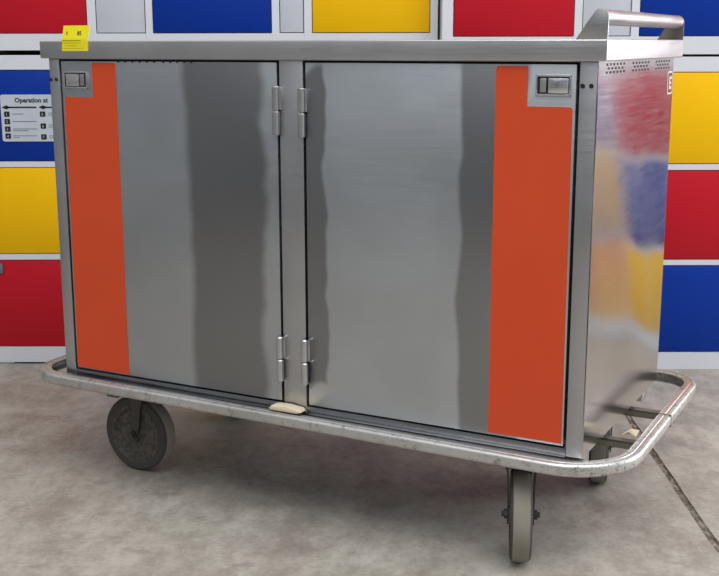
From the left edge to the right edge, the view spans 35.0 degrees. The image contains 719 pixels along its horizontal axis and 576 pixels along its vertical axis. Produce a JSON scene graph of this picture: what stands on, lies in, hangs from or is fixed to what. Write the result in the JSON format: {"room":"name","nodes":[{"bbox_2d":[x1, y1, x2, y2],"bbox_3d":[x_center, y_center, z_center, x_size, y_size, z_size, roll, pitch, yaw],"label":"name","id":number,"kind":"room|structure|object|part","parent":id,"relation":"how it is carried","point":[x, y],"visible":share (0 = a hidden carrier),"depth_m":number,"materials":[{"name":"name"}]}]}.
{"room":"locker room","nodes":[
{"label":"locker room","id":0,"kind":"room"},
{"bbox_2d":[0,362,718,575],"bbox_3d":[0.502,1.241,-0.297,15.000,0.004,12.900,0,12,0],"label":"floor","id":1,"kind":"structure","parent":0,"point":[232,496],"depth_m":2.93,"materials":[{"name":"concrete"}]},
{"bbox_2d":[0,54,65,362],"bbox_3d":[-0.568,-0.323,4.351,1.680,1.113,0.556,0,12,0],"label":"locker","id":2,"kind":"object","parent":1,"relation":"on","point":[32,329],"visible":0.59,"depth_m":4.09,"materials":[{"name":"plastic"}]},
{"bbox_3d":[-1.306,-0.071,4.122,0.039,0.042,0.004,0,12,0],"label":"number plate","id":3,"kind":"part","parent":2,"relation":"part of","materials":[{"name":"silver metal"}]},
{"bbox_3d":[-1.150,-0.607,4.024,0.414,0.314,0.029,0,12,0],"label":"locker door","id":4,"kind":"part","parent":2,"relation":"part of","materials":[{"name":"blue metal"}]},
{"bbox_3d":[-1.150,-0.278,4.095,0.414,0.307,0.029,0,12,0],"label":"locker door","id":5,"kind":"part","parent":2,"relation":"part of","materials":[{"name":"yellow metal"}]},
{"bbox_3d":[-1.149,0.054,4.166,0.414,0.318,0.029,0,12,0],"label":"locker door","id":6,"kind":"part","parent":2,"relation":"part of","materials":[{"name":"red metal"}]},
{"bbox_2d":[0,0,437,50],"bbox_3d":[-0.570,-1.417,4.118,1.680,1.091,0.552,0,12,0],"label":"locker","id":7,"kind":"object","parent":2,"relation":"on","point":[23,23],"visible":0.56,"depth_m":3.94,"materials":[{"name":"metal"}]},
{"bbox_3d":[-1.151,-1.037,3.932,0.414,0.309,0.029,0,12,0],"label":"locker door","id":8,"kind":"part","parent":7,"relation":"part of","materials":[{"name":"red metal"}]},
{"bbox_3d":[-0.827,-1.366,3.865,0.167,0.978,0.025,0,12,0],"label":"filler panel","id":9,"kind":"part","parent":7,"relation":"part of","materials":[{"name":"white metal"}]},
{"bbox_3d":[-0.509,-1.038,3.932,0.407,0.309,0.029,0,12,0],"label":"locker door","id":10,"kind":"part","parent":7,"relation":"part of","materials":[{"name":"blue metal"}]},
{"bbox_3d":[-0.235,-1.367,3.865,0.079,0.978,0.025,0,12,0],"label":"filler panel","id":11,"kind":"part","parent":7,"relation":"part of","materials":[{"name":"white metal"}]},
{"bbox_3d":[0.040,-1.039,3.932,0.404,0.309,0.029,0,12,0],"label":"locker door","id":12,"kind":"part","parent":7,"relation":"part of","materials":[{"name":"yellow metal"}]},
{"bbox_2d":[40,8,695,561],"bbox_3d":[0.004,-0.092,3.016,1.649,1.217,0.840,6,14,27],"label":"trolley","id":13,"kind":"object","parent":1,"relation":"on","point":[450,248],"visible":1,"depth_m":2.61,"materials":[{"name":"metal"}]},
{"bbox_3d":[-0.468,-0.153,2.841,0.641,0.806,0.020,6,14,27],"label":"door","id":14,"kind":"part","parent":13,"relation":"part of","materials":[{"name":"metal"}]},
{"bbox_3d":[-0.152,0.288,2.774,1.358,0.022,0.029,6,14,27],"label":"sill","id":15,"kind":"part","parent":13,"relation":"part of","materials":[{"name":"metal"}]},
{"bbox_3d":[-0.005,-0.601,2.872,1.467,0.043,0.690,6,14,27],"label":"lid","id":16,"kind":"part","parent":13,"relation":"part of","materials":[{"name":"metal"}]},
{"bbox_3d":[0.005,0.241,3.090,1.648,0.041,0.834,6,14,27],"label":"bumper rail","id":17,"kind":"part","parent":13,"relation":"part of","materials":[{"name":"metal"}]},
{"bbox_3d":[0.162,-0.085,2.520,0.630,0.806,0.020,6,14,27],"label":"door","id":18,"kind":"part","parent":13,"relation":"part of","materials":[{"name":"metal"}]},
{"bbox_3d":[0.459,-0.520,2.247,0.066,0.060,0.003,6,14,27],"label":"handle","id":19,"kind":"part","parent":13,"relation":"part of","materials":[{"name":"metal"}]},
{"bbox_3d":[0.632,-0.104,2.641,0.007,0.834,0.668,6,14,27],"label":"panel","id":20,"kind":"part","parent":13,"relation":"part of","materials":[{"name":"metal"}]},
{"bbox_3d":[0.774,-0.647,2.839,0.066,0.060,0.003,6,14,27],"label":"handle plate","id":21,"kind":"part","parent":13,"relation":"part of","materials":[{"name":"silver metal"}]},
{"bbox_2d":[622,429,638,436],"bbox_3d":[0.620,0.331,2.613,0.039,0.020,0.026,6,14,27],"label":"scrap","id":22,"kind":"object","parent":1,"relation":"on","point":[634,432],"visible":1,"depth_m":2.61,"materials":[{"name":"beige paper"}]},
{"bbox_2d":[657,55,718,369],"bbox_3d":[1.150,-0.303,4.260,1.739,1.104,0.552,0,12,0],"label":"locker","id":23,"kind":"object","parent":1,"relation":"on","point":[689,315],"visible":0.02,"depth_m":4.00,"materials":[{"name":"metal"}]},
{"bbox_2d":[438,0,718,53],"bbox_3d":[1.148,-1.386,4.029,1.739,1.094,0.552,0,12,0],"label":"locker","id":24,"kind":"object","parent":23,"relation":"on","point":[457,19],"visible":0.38,"depth_m":3.85,"materials":[{"name":"metal"}]},
{"bbox_3d":[0.521,-1.007,3.842,0.404,0.310,0.029,0,12,0],"label":"locker door","id":25,"kind":"part","parent":24,"relation":"part of","materials":[{"name":"red metal"}]},
{"bbox_3d":[0.834,-1.336,3.775,0.160,0.979,0.025,0,12,0],"label":"filler panel","id":26,"kind":"part","parent":24,"relation":"part of","materials":[{"name":"white metal"}]},
{"bbox_3d":[1.150,-1.008,3.842,0.404,0.310,0.029,0,12,0],"label":"locker door","id":27,"kind":"part","parent":24,"relation":"part of","materials":[{"name":"blue metal"}]},
{"bbox_3d":[1.152,0.072,4.073,0.404,0.312,0.029,0,12,0],"label":"locker door","id":28,"kind":"part","parent":23,"relation":"part of","materials":[{"name":"blue metal"}]},
{"bbox_3d":[1.151,-0.257,4.003,0.404,0.311,0.029,0,12,0],"label":"locker door","id":29,"kind":"part","parent":23,"relation":"part of","materials":[{"name":"red metal"}]},
{"bbox_3d":[1.151,-0.585,3.933,0.404,0.309,0.029,0,12,0],"label":"locker door","id":30,"kind":"part","parent":23,"relation":"part of","materials":[{"name":"yellow metal"}]},
{"bbox_2d":[0,50,718,54],"bbox_3d":[-2.154,-1.903,4.368,9.700,4.200,0.100,0,12,0],"label":"wall","id":31,"kind":"structure","parent":0,"point":[1,52],"depth_m":4.52,"materials":[{"name":"paint"}]}
]}

